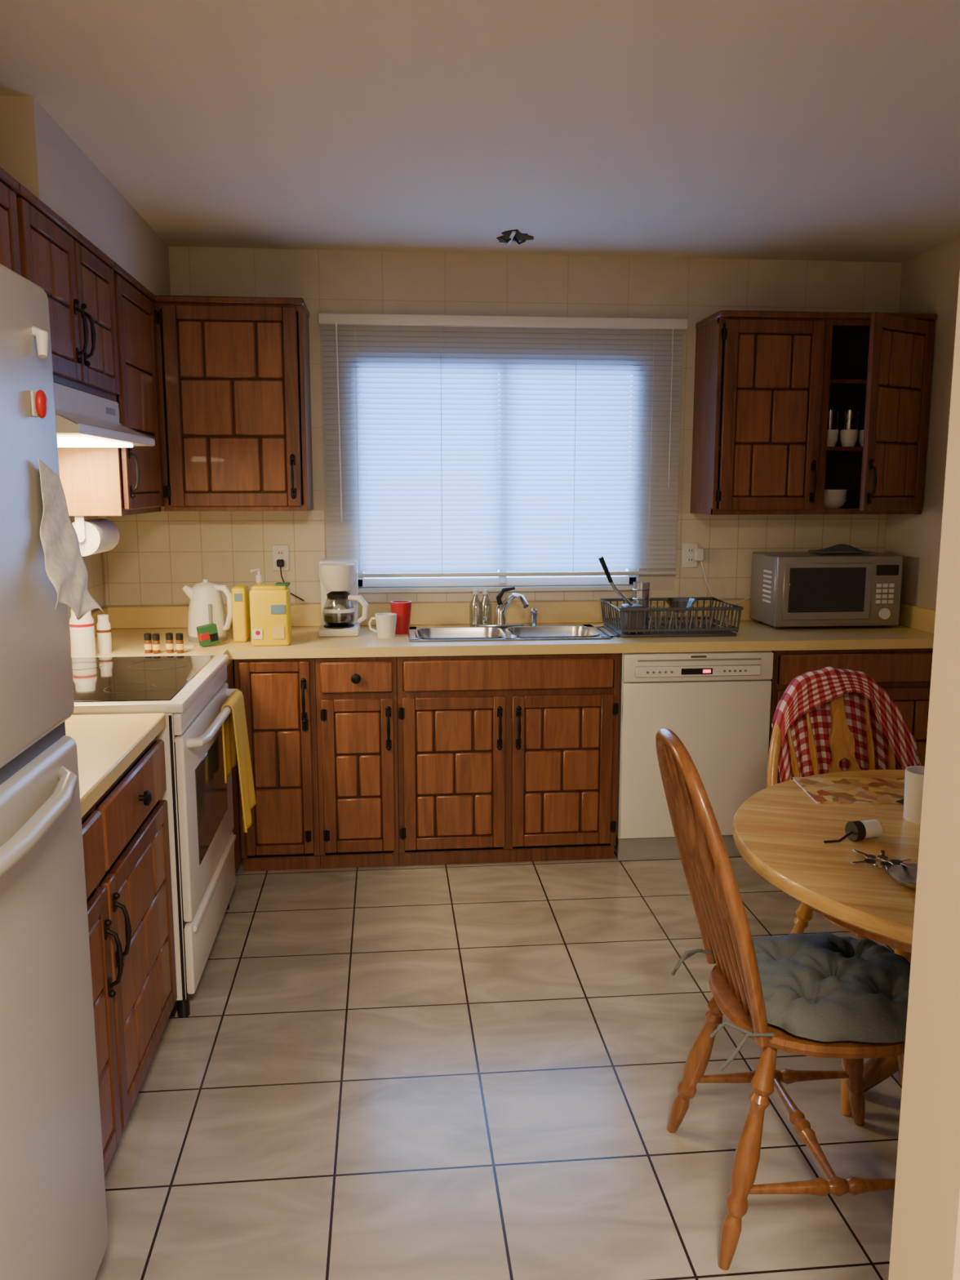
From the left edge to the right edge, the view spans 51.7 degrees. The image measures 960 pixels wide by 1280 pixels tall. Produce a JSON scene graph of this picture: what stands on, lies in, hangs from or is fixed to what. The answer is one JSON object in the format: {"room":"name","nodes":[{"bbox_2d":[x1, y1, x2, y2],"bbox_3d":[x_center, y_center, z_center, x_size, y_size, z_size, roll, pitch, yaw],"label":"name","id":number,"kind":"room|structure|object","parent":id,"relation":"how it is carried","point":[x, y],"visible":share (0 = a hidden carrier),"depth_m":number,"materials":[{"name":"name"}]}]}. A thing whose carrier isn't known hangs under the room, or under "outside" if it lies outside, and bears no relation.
{"room":"kitchen","nodes":[
{"label":"kitchen","id":0,"kind":"room"},
{"bbox_2d":[0,95,170,303],"bbox_3d":[-1.417,-1.413,3.397,0.350,0.255,1.640,-1,9,-5],"label":"soffit","id":1,"kind":"structure","parent":0,"point":[35,150],"depth_m":2.94,"materials":[{"name":"paint"}]},
{"bbox_2d":[68,605,104,622],"bbox_3d":[-1.431,0.069,1.353,0.100,2.560,6.110,-1,9,-5],"label":"wall","id":2,"kind":"structure","parent":0,"point":[103,606],"depth_m":4.28,"materials":[{"name":"paint"}]},
{"bbox_2d":[0,166,21,275],"bbox_3d":[-1.257,-0.648,2.082,0.387,0.845,0.838,-1,9,-5],"label":"upper cabinet","id":3,"kind":"object","parent":2,"relation":"attached to","point":[10,255],"visible":0.28,"depth_m":2.39,"materials":[{"name":"brown wood"}]},
{"bbox_2d":[12,182,119,400],"bbox_3d":[-1.337,-0.971,2.899,0.387,0.458,0.880,-1,9,-5],"label":"upper cabinet","id":4,"kind":"object","parent":2,"relation":"attached to","point":[76,277],"visible":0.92,"depth_m":2.87,"materials":[{"name":"brown wood"}]},
{"bbox_2d":[53,382,155,447],"bbox_3d":[-1.304,-0.665,2.954,0.460,0.154,0.860,-1,9,-5],"label":"range hood","id":5,"kind":"object","parent":4,"relation":"attached to","point":[83,420],"visible":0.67,"depth_m":2.94,"materials":[{"name":"white metal"}]},
{"bbox_2d":[57,262,165,515],"bbox_3d":[-1.408,-0.894,3.668,0.387,0.845,0.618,-1,9,-5],"label":"upper cabinet","id":6,"kind":"object","parent":2,"relation":"attached to","point":[95,481],"visible":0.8,"depth_m":3.49,"materials":[{"name":"brown wood"}]},
{"bbox_2d":[71,515,119,555],"bbox_3d":[-1.406,-0.383,3.598,0.124,0.141,0.292,-1,9,-5],"label":"paper towel roll","id":7,"kind":"object","parent":6,"relation":"attached to","point":[101,535],"visible":0.84,"depth_m":3.48,"materials":[{"name":"white paper"}]},
{"bbox_2d":[0,0,959,262],"bbox_3d":[0.406,-1.280,1.371,3.800,0.100,6.410,-1,9,-5],"label":"ceiling","id":8,"kind":"structure","parent":0,"point":[790,130],"depth_m":2.71,"materials":[{"name":"paint"}]},
{"bbox_2d":[102,246,902,825],"bbox_3d":[0.117,-0.435,4.609,3.800,2.560,0.160,-1,9,-5],"label":"wall","id":9,"kind":"structure","parent":0,"point":[693,290],"depth_m":4.38,"materials":[{"name":"paint"}]},
{"bbox_2d":[154,295,313,511],"bbox_3d":[-1.013,-0.967,4.143,0.588,0.845,0.372,-1,9,-5],"label":"upper cabinet","id":10,"kind":"object","parent":9,"relation":"attached to","point":[234,371],"visible":0.99,"depth_m":4.00,"materials":[{"name":"brown wood"}]},
{"bbox_2d":[67,510,886,620],"bbox_3d":[0.248,-0.183,3.227,3.598,0.415,2.660,-1,9,-5],"label":"tile backsplash","id":11,"kind":"structure","parent":9,"relation":"attached to","point":[156,554],"depth_m":4.43,"materials":[{"name":"beige tile"}]},
{"bbox_2d":[271,544,304,600],"bbox_3d":[-0.857,-0.299,4.430,0.138,0.250,0.038,-1,9,-5],"label":"power outlet","id":12,"kind":"object","parent":11,"relation":"attached to","point":[280,553],"visible":0.96,"depth_m":4.43,"materials":[{"name":"white plastic"}]},
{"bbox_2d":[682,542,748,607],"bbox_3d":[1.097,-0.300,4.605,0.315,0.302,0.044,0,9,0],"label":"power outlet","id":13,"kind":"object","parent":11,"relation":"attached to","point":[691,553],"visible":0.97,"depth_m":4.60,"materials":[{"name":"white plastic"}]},
{"bbox_2d":[350,361,641,587],"bbox_3d":[0.079,-0.752,4.532,1.310,1.010,0.068,-1,9,-5],"label":"window","id":14,"kind":"structure","parent":9,"relation":"in","point":[568,580],"depth_m":4.57,"materials":[{"name":"white plastic"}]},
{"bbox_2d":[317,312,688,577],"bbox_3d":[0.112,-0.852,4.429,1.624,1.140,0.051,-1,9,-5],"label":"blind","id":15,"kind":"object","parent":14,"relation":"attached to","point":[633,494],"visible":0.94,"depth_m":4.44,"materials":[{"name":"white plastic"}]},
{"bbox_2d":[358,585,633,593],"bbox_3d":[0.084,-0.234,4.558,1.350,0.022,0.055,-1,9,-5],"label":"trim","id":16,"kind":"structure","parent":9,"relation":"attached to","point":[559,588],"depth_m":4.53,"materials":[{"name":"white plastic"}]},
{"bbox_2d":[690,310,937,515],"bbox_3d":[1.465,-0.968,4.280,0.948,0.845,0.568,-1,9,-5],"label":"upper cabinet","id":17,"kind":"object","parent":9,"relation":"attached to","point":[770,387],"visible":1,"depth_m":4.22,"materials":[{"name":"brown wood"}]},
{"bbox_2d":[823,489,847,508],"bbox_3d":[1.567,-0.627,4.423,0.130,0.087,0.130,-1,9,-5],"label":"bowl","id":18,"kind":"object","parent":17,"relation":"in","point":[833,499],"visible":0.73,"depth_m":4.37,"materials":[{"name":"white ceramic"}]},
{"bbox_2d":[826,429,863,446],"bbox_3d":[1.617,-0.936,4.405,0.251,0.156,0.185,-1,9,-5],"label":"glasses","id":19,"kind":"object","parent":17,"relation":"in","point":[848,437],"visible":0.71,"depth_m":4.33,"materials":[{"name":"white ceramic"}]},
{"bbox_2d":[94,825,911,1279],"bbox_3d":[0.406,1.349,1.777,3.800,0.100,6.410,-1,9,-5],"label":"floor","id":20,"kind":"structure","parent":0,"point":[456,1071],"depth_m":2.53,"materials":[{"name":"tile"}]},
{"bbox_2d":[0,263,108,1279],"bbox_3d":[-0.990,0.404,1.391,0.715,1.886,0.800,-1,9,-5],"label":"refrigerator","id":21,"kind":"object","parent":20,"relation":"on","point":[54,1224],"visible":0.99,"depth_m":1.56,"materials":[{"name":"metal"}]},
{"bbox_2d":[30,389,48,418],"bbox_3d":[-0.700,-0.376,1.582,0.019,0.045,0.040,-1,9,-5],"label":"magnet","id":22,"kind":"object","parent":21,"relation":"attached to","point":[39,405],"visible":1,"depth_m":1.57,"materials":[{"name":"red plastic"}]},
{"bbox_2d":[37,457,104,620],"bbox_3d":[-0.680,-0.165,1.647,0.053,0.268,0.159,-1,9,-5],"label":"towel","id":23,"kind":"object","parent":21,"relation":"attached to","point":[65,567],"visible":1,"depth_m":1.65,"materials":[{"name":"white fabric"}]},
{"bbox_2d":[81,734,177,1175],"bbox_3d":[-1.126,0.760,2.353,0.652,0.889,0.950,-1,9,-5],"label":"base cabinet","id":24,"kind":"object","parent":20,"relation":"on","point":[126,832],"visible":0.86,"depth_m":2.37,"materials":[{"name":"brown wood"}]},
{"bbox_2d":[64,712,166,817],"bbox_3d":[-1.146,0.250,2.273,0.628,0.140,0.952,-1,9,-5],"label":"countertop","id":25,"kind":"structure","parent":24,"relation":"on","point":[107,744],"depth_m":2.45,"materials":[{"name":"laminate"}]},
{"bbox_2d":[71,654,239,1017],"bbox_3d":[-1.174,0.578,3.230,0.722,0.980,0.828,-1,9,-5],"label":"electric stove","id":26,"kind":"object","parent":20,"relation":"on","point":[192,691],"visible":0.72,"depth_m":3.00,"materials":[{"name":"white metal"}]},
{"bbox_2d":[221,689,256,832],"bbox_3d":[-0.832,0.420,3.422,0.075,0.460,0.261,-1,9,-5],"label":"dish towel","id":27,"kind":"object","parent":26,"relation":"hanging from","point":[234,728],"visible":0.93,"depth_m":3.40,"materials":[{"name":"yellow fabric"}]},
{"bbox_2d":[225,659,239,872],"bbox_3d":[-1.270,0.504,3.778,0.638,0.819,0.240,-1,9,-5],"label":"panel","id":28,"kind":"object","parent":20,"relation":"on","point":[229,681],"visible":0.11,"depth_m":3.87,"materials":[{"name":"brown wood"}]},
{"bbox_2d":[234,657,320,871],"bbox_3d":[-0.834,0.468,4.235,0.312,0.889,0.652,-1,9,-5],"label":"base cabinet","id":29,"kind":"object","parent":20,"relation":"on","point":[279,695],"visible":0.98,"depth_m":3.95,"materials":[{"name":"brown wood"}]},
{"bbox_2d":[315,656,399,868],"bbox_3d":[-0.517,0.464,4.265,0.320,0.889,0.652,-1,9,-5],"label":"base cabinet","id":30,"kind":"object","parent":20,"relation":"on","point":[356,697],"visible":0.98,"depth_m":3.98,"materials":[{"name":"brown wood"}]},
{"bbox_2d":[396,637,620,866],"bbox_3d":[0.094,0.455,4.322,0.904,0.889,0.652,-1,9,-5],"label":"base cabinet","id":31,"kind":"object","parent":20,"relation":"on","point":[501,757],"visible":0.97,"depth_m":4.04,"materials":[{"name":"brown wood"}]},
{"bbox_2d":[616,650,773,861],"bbox_3d":[0.865,0.445,4.390,0.627,0.888,0.620,-1,9,-5],"label":"dishwasher","id":32,"kind":"object","parent":20,"relation":"on","point":[717,704],"visible":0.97,"depth_m":4.09,"materials":[{"name":"white metal"}]},
{"bbox_2d":[655,727,905,1270],"bbox_3d":[0.669,0.710,2.142,0.582,1.058,0.455,0,9,-3],"label":"dining chair","id":33,"kind":"object","parent":20,"relation":"on","point":[717,904],"visible":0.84,"depth_m":2.01,"materials":[{"name":"brown wood"}]},
{"bbox_2d":[671,931,911,1071],"bbox_3d":[0.714,0.754,2.138,0.524,0.120,0.429,0,9,-3],"label":"seat cushion","id":34,"kind":"object","parent":33,"relation":"on","point":[824,986],"visible":0.91,"depth_m":2.06,"materials":[{"name":"grey fabric"}]},
{"bbox_2d":[732,769,920,1093],"bbox_3d":[1.175,0.832,2.284,1.180,0.762,1.180,-1,9,-5],"label":"dining table","id":35,"kind":"object","parent":20,"relation":"on","point":[780,830],"visible":0.51,"depth_m":2.18,"materials":[{"name":"brown light oak wood"}]},
{"bbox_2d":[792,777,904,804],"bbox_3d":[1.003,0.395,2.606,0.300,0.003,0.220,0,9,1],"label":"placemat","id":36,"kind":"object","parent":35,"relation":"on","point":[843,790],"visible":0.79,"depth_m":2.60,"materials":[{"name":"multicoloured fabric"}]},
{"bbox_2d":[896,799,903,804],"bbox_3d":[1.108,0.407,2.506,0.100,0.002,0.060,-6,11,-34],"label":"paper napkin","id":37,"kind":"object","parent":36,"relation":"on","point":[901,801],"visible":0.14,"depth_m":2.50,"materials":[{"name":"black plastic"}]},
{"bbox_2d":[823,819,882,843],"bbox_3d":[0.835,0.431,2.235,0.139,0.044,0.044,-3,9,-19],"label":"pill bottle","id":38,"kind":"object","parent":35,"relation":"on","point":[857,830],"visible":1,"depth_m":2.23,"materials":[{"name":"white plastic"}]},
{"bbox_2d":[850,849,916,871],"bbox_3d":[0.848,0.464,2.083,0.126,0.018,0.150,4,10,22],"label":"keys","id":39,"kind":"object","parent":35,"relation":"on","point":[887,864],"visible":0.97,"depth_m":2.07,"materials":[{"name":"metal"}]},
{"bbox_2d":[887,863,917,889],"bbox_3d":[0.886,0.482,1.989,0.130,0.020,0.130,-1,9,-5],"label":"dish","id":40,"kind":"object","parent":35,"relation":"on","point":[905,876],"visible":0.47,"depth_m":2.01,"materials":[{"name":"ceramic"}]},
{"bbox_2d":[903,765,924,824],"bbox_3d":[1.060,0.371,2.374,0.084,0.120,0.084,-1,9,-5],"label":"cup","id":41,"kind":"object","parent":35,"relation":"on","point":[914,775],"visible":0.49,"depth_m":2.35,"materials":[{"name":"white ceramic"}]},
{"bbox_2d":[766,695,920,1115],"bbox_3d":[1.088,0.645,2.727,0.489,1.008,0.606,-1,9,-8],"label":"dining chair","id":42,"kind":"object","parent":20,"relation":"on","point":[842,744],"visible":0.22,"depth_m":2.88,"materials":[{"name":"brown wood"}]},
{"bbox_2d":[771,666,919,782],"bbox_3d":[1.069,0.361,2.920,0.427,0.549,0.191,0,9,-1],"label":"gingham tablecloth","id":43,"kind":"object","parent":42,"relation":"on","point":[812,691],"visible":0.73,"depth_m":2.91,"materials":[{"name":"red fabric"}]},
{"bbox_2d":[768,648,933,783],"bbox_3d":[1.562,0.434,4.459,0.755,0.889,0.652,-1,9,-5],"label":"base cabinet","id":44,"kind":"object","parent":20,"relation":"on","point":[904,674],"visible":0.05,"depth_m":4.13,"materials":[{"name":"brown wood"}]},
{"bbox_2d":[68,599,935,659],"bbox_3d":[0.165,-0.040,4.148,3.596,0.140,0.873,-1,9,-5],"label":"countertop","id":45,"kind":"structure","parent":44,"relation":"on","point":[915,628],"depth_m":4.16,"materials":[{"name":"laminate"}]},
{"bbox_2d":[69,608,95,657],"bbox_3d":[-1.466,-0.025,3.658,0.085,0.180,0.085,-1,9,-5],"label":"canister","id":46,"kind":"object","parent":45,"relation":"on","point":[82,642],"visible":0.83,"depth_m":3.63,"materials":[{"name":"white ceramic"}]},
{"bbox_2d":[96,613,111,653],"bbox_3d":[-1.426,-0.023,3.763,0.051,0.145,0.051,-1,9,-5],"label":"bottle","id":47,"kind":"object","parent":45,"relation":"on","point":[104,625],"visible":1,"depth_m":3.75,"materials":[{"name":"white plastic"}]},
{"bbox_2d":[143,632,152,653],"bbox_3d":[-1.260,0.012,3.764,0.029,0.075,0.029,-1,9,-5],"label":"spice jar","id":48,"kind":"object","parent":45,"relation":"on","point":[147,637],"visible":1,"depth_m":3.75,"materials":[{"name":"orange plastic"}]},
{"bbox_2d":[151,633,160,653],"bbox_3d":[-1.226,0.013,3.756,0.029,0.075,0.029,-1,9,-5],"label":"spice jar","id":49,"kind":"object","parent":45,"relation":"on","point":[155,637],"visible":1,"depth_m":3.74,"materials":[{"name":"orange plastic"}]},
{"bbox_2d":[165,632,173,653],"bbox_3d":[-1.180,0.011,3.772,0.029,0.075,0.029,-1,9,-5],"label":"spice jar","id":50,"kind":"object","parent":45,"relation":"on","point":[169,636],"visible":1,"depth_m":3.76,"materials":[{"name":"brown glass"}]},
{"bbox_2d":[175,632,183,653],"bbox_3d":[-1.139,0.012,3.764,0.029,0.075,0.029,-1,9,-5],"label":"spice jar","id":51,"kind":"object","parent":45,"relation":"on","point":[179,637],"visible":1,"depth_m":3.75,"materials":[{"name":"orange plastic"}]},
{"bbox_2d":[173,644,195,648],"bbox_3d":[-1.168,0.025,3.917,0.080,0.002,0.060,-1,9,-5],"label":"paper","id":52,"kind":"object","parent":45,"relation":"on","point":[184,646],"visible":0.71,"depth_m":3.92,"materials":[{"name":"white paper"}]},
{"bbox_2d":[182,578,232,643],"bbox_3d":[-1.118,-0.123,4.054,0.171,0.253,0.176,-6,11,-34],"label":"electric kettle","id":53,"kind":"object","parent":45,"relation":"on","point":[206,606],"visible":0.88,"depth_m":4.01,"materials":[{"name":"white plastic"}]},
{"bbox_2d":[195,622,219,646],"bbox_3d":[-1.075,-0.020,3.921,0.080,0.087,0.042,-6,11,-34],"label":"box","id":54,"kind":"object","parent":45,"relation":"on","point":[207,634],"visible":1,"depth_m":3.90,"materials":[{"name":"green cardboard"}]},
{"bbox_2d":[231,584,250,642],"bbox_3d":[-0.977,-0.109,4.055,0.055,0.225,0.125,-1,9,-5],"label":"container","id":55,"kind":"object","parent":45,"relation":"on","point":[240,593],"visible":1,"depth_m":4.00,"materials":[{"name":"yellow plastic"}]},
{"bbox_2d":[250,568,262,584],"bbox_3d":[-0.923,-0.156,4.157,0.065,0.288,0.064,-1,9,-5],"label":"soap bottle","id":56,"kind":"object","parent":45,"relation":"on","point":[259,578],"visible":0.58,"depth_m":4.13,"materials":[{"name":"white plastic"}]},
{"bbox_2d":[249,582,291,646],"bbox_3d":[-0.833,-0.103,3.952,0.152,0.246,0.106,-1,9,-5],"label":"container","id":57,"kind":"object","parent":45,"relation":"on","point":[269,604],"visible":1,"depth_m":3.91,"materials":[{"name":"yellow plastic"}]},
{"bbox_2d":[318,558,368,636],"bbox_3d":[-0.583,-0.184,4.244,0.212,0.315,0.203,-1,9,-5],"label":"coffee maker","id":58,"kind":"object","parent":45,"relation":"on","point":[339,584],"visible":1,"depth_m":4.18,"materials":[{"name":"white plastic"}]},
{"bbox_2d":[368,613,396,638],"bbox_3d":[-0.403,-0.060,4.157,0.110,0.097,0.090,-4,10,-25],"label":"coffee mug","id":59,"kind":"object","parent":45,"relation":"on","point":[385,622],"visible":1,"depth_m":4.13,"materials":[{"name":"white ceramic"}]},
{"bbox_2d":[390,600,411,634],"bbox_3d":[-0.339,-0.097,4.267,0.090,0.137,0.090,-1,9,-5],"label":"plastic cup","id":60,"kind":"object","parent":45,"relation":"on","point":[402,609],"visible":0.9,"depth_m":4.24,"materials":[{"name":"red plastic"}]},
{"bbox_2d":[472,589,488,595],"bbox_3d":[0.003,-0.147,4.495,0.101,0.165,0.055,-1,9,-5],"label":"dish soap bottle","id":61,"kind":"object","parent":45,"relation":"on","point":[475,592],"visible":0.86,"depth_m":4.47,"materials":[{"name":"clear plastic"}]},
{"bbox_2d":[478,586,537,626],"bbox_3d":[0.132,-0.139,4.355,0.266,0.180,0.208,-1,9,-5],"label":"kitchen faucet","id":62,"kind":"object","parent":45,"relation":"on","point":[500,609],"visible":1,"depth_m":4.41,"materials":[{"name":"silver metal"}]},
{"bbox_2d":[408,623,610,642],"bbox_3d":[0.108,0.041,4.286,0.834,0.166,0.424,-1,9,-5],"label":"sink","id":63,"kind":"object","parent":45,"relation":"in","point":[526,632],"visible":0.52,"depth_m":4.37,"materials":[{"name":"metal"}]},
{"bbox_2d":[595,596,743,637],"bbox_3d":[0.806,-0.102,4.324,0.561,0.130,0.383,-1,9,-5],"label":"dish drying rack","id":64,"kind":"object","parent":45,"relation":"on","point":[632,618],"visible":0.99,"depth_m":4.18,"materials":[{"name":"grey plastic"}]},
{"bbox_2d":[598,555,632,604],"bbox_3d":[0.567,-0.246,4.158,0.164,0.215,0.024,-3,9,-20],"label":"spatula","id":65,"kind":"object","parent":64,"relation":"on","point":[601,558],"visible":1,"depth_m":4.14,"materials":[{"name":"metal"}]},
{"bbox_2d":[632,581,650,625],"bbox_3d":[0.701,-0.159,4.311,0.076,0.185,0.076,-1,9,-5],"label":"steel tumbler","id":66,"kind":"object","parent":64,"relation":"on","point":[642,589],"visible":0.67,"depth_m":4.28,"materials":[{"name":"silver metal"}]},
{"bbox_2d":[749,551,902,629],"bbox_3d":[1.561,-0.228,4.498,0.574,0.325,0.322,-1,9,-5],"label":"microwave oven","id":67,"kind":"object","parent":45,"relation":"on","point":[788,588],"visible":1,"depth_m":4.35,"materials":[{"name":"silver metal"}]},
{"bbox_2d":[808,543,869,553],"bbox_3d":[1.624,-0.415,4.492,0.222,0.038,0.144,-1,9,-5],"label":"cloth","id":68,"kind":"object","parent":67,"relation":"on","point":[837,548],"visible":1,"depth_m":4.44,"materials":[{"name":"grey fabric"}]},
{"bbox_2d":[496,229,533,244],"bbox_3d":[0.147,-1.622,4.027,0.154,0.034,0.210,-1,9,-5],"label":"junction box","id":69,"kind":"object","parent":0,"point":[508,236],"depth_m":4.02,"materials":[{"name":"black metal"}]},
{"bbox_2d":[884,237,959,609],"bbox_3d":[2.253,0.016,1.696,0.100,2.560,6.110,-1,9,-5],"label":"wall","id":70,"kind":"structure","parent":0,"point":[930,280],"depth_m":4.28,"materials":[{"name":"paint"}]},
{"bbox_2d":[888,273,959,1279],"bbox_3d":[1.402,0.086,1.245,1.680,2.560,0.140,-1,9,-5],"label":"wall partition","id":71,"kind":"structure","parent":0,"point":[925,1244],"depth_m":1.22,"materials":[{"name":"paint"}]}
]}

